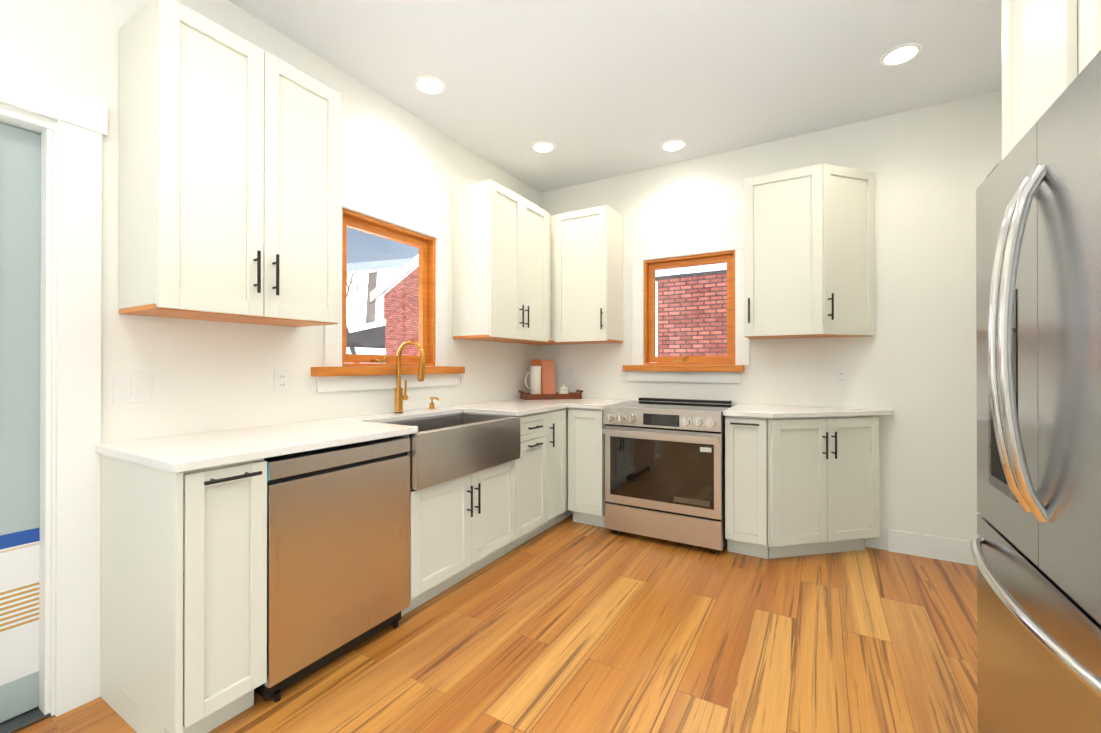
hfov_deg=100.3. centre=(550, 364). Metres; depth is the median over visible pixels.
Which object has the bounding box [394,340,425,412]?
brass faucet
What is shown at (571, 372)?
electrical outlet plate
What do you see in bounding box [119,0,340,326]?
upper cabinet
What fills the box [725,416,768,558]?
base cabinet
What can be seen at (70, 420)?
door frame
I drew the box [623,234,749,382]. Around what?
window unit
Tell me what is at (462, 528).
base cabinet
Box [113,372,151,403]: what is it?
switch plate
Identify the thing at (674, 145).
recessed light
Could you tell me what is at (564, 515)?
base cabinet
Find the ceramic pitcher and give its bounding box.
[525,366,540,393]
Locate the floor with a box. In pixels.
[16,514,977,732]
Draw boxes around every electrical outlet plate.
[274,369,288,392]
[568,366,574,378]
[836,368,847,384]
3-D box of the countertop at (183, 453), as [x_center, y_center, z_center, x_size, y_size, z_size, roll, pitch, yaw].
[-0.470,0.309,2.769,0.946,0.030,3.099,0,0,30]
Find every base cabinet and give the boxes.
[100,454,266,732]
[388,413,515,615]
[471,412,546,553]
[537,409,565,534]
[556,408,572,523]
[568,408,604,527]
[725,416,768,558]
[768,416,879,558]
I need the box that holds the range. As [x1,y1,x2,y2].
[602,398,736,553]
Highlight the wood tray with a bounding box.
[518,390,582,399]
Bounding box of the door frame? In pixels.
[0,66,107,732]
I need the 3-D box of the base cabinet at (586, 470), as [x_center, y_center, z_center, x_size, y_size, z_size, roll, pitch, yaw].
[0.412,0.773,3.681,0.287,0.888,0.627,0,0,30]
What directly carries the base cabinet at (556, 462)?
on the floor
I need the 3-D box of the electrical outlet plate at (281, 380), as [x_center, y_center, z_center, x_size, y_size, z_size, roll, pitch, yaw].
[-1.317,0.083,2.253,0.008,0.116,0.070,0,0,30]
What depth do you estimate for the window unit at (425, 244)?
2.85 m
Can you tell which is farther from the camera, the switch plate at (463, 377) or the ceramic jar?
the ceramic jar
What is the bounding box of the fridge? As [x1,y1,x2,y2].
[970,50,1100,732]
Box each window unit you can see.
[311,187,464,392]
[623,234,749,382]
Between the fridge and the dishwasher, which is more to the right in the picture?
the fridge
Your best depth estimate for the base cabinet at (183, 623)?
1.49 m
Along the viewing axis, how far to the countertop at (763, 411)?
2.89 m
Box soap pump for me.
[429,397,438,408]
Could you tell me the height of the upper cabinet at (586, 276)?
1.080 m
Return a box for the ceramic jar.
[559,385,567,393]
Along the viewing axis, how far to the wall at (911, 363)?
2.99 m
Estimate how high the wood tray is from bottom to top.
0.072 m
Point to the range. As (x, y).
(664, 468)
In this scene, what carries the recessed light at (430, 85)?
in the ceiling
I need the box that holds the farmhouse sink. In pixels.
[387,413,519,489]
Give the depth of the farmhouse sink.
2.46 m
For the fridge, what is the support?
on the floor
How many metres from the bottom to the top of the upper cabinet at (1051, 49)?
1.028 m
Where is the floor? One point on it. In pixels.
(567, 625)
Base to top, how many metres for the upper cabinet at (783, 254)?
1.080 m
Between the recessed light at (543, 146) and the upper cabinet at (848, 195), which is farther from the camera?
the recessed light at (543, 146)
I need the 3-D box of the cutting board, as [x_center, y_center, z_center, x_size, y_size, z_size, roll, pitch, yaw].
[-0.066,0.121,4.060,0.210,0.324,0.089,0,0,-15]
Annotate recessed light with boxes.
[414,76,445,94]
[531,141,554,152]
[661,140,685,150]
[880,43,922,65]
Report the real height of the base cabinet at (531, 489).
0.888 m
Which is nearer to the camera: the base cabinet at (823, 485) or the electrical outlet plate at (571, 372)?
the base cabinet at (823, 485)
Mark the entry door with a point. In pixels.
(20, 204)
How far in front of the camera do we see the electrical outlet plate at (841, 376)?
3.12 m
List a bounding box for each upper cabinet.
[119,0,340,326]
[453,179,550,342]
[521,205,622,344]
[744,164,822,338]
[821,164,874,337]
[1002,0,1100,159]
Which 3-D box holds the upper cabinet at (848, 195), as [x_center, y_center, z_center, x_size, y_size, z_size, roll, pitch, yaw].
[1.921,-0.725,2.964,0.307,1.080,0.348,0,0,30]
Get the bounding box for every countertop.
[96,398,633,472]
[723,404,892,417]
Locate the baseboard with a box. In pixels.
[888,529,976,565]
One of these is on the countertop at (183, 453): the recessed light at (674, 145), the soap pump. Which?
the soap pump
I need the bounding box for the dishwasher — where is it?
[254,437,409,701]
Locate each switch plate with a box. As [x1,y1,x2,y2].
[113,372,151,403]
[460,367,466,381]
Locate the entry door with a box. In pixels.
[0,123,40,722]
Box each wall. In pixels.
[0,0,540,442]
[540,90,1001,549]
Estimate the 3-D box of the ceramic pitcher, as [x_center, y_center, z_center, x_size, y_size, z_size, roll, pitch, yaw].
[-0.142,0.150,3.942,0.126,0.270,0.100,0,0,30]
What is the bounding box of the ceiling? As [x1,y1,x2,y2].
[229,0,1001,192]
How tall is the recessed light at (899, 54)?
0.004 m
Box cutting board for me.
[530,360,555,393]
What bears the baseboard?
attached to the wall at (911, 363)
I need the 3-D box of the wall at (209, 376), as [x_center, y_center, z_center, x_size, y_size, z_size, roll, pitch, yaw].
[-1.727,-0.209,1.712,0.150,2.840,6.200,0,0,30]
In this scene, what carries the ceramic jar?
on the wood tray
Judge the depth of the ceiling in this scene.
2.51 m
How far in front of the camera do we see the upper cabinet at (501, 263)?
3.28 m

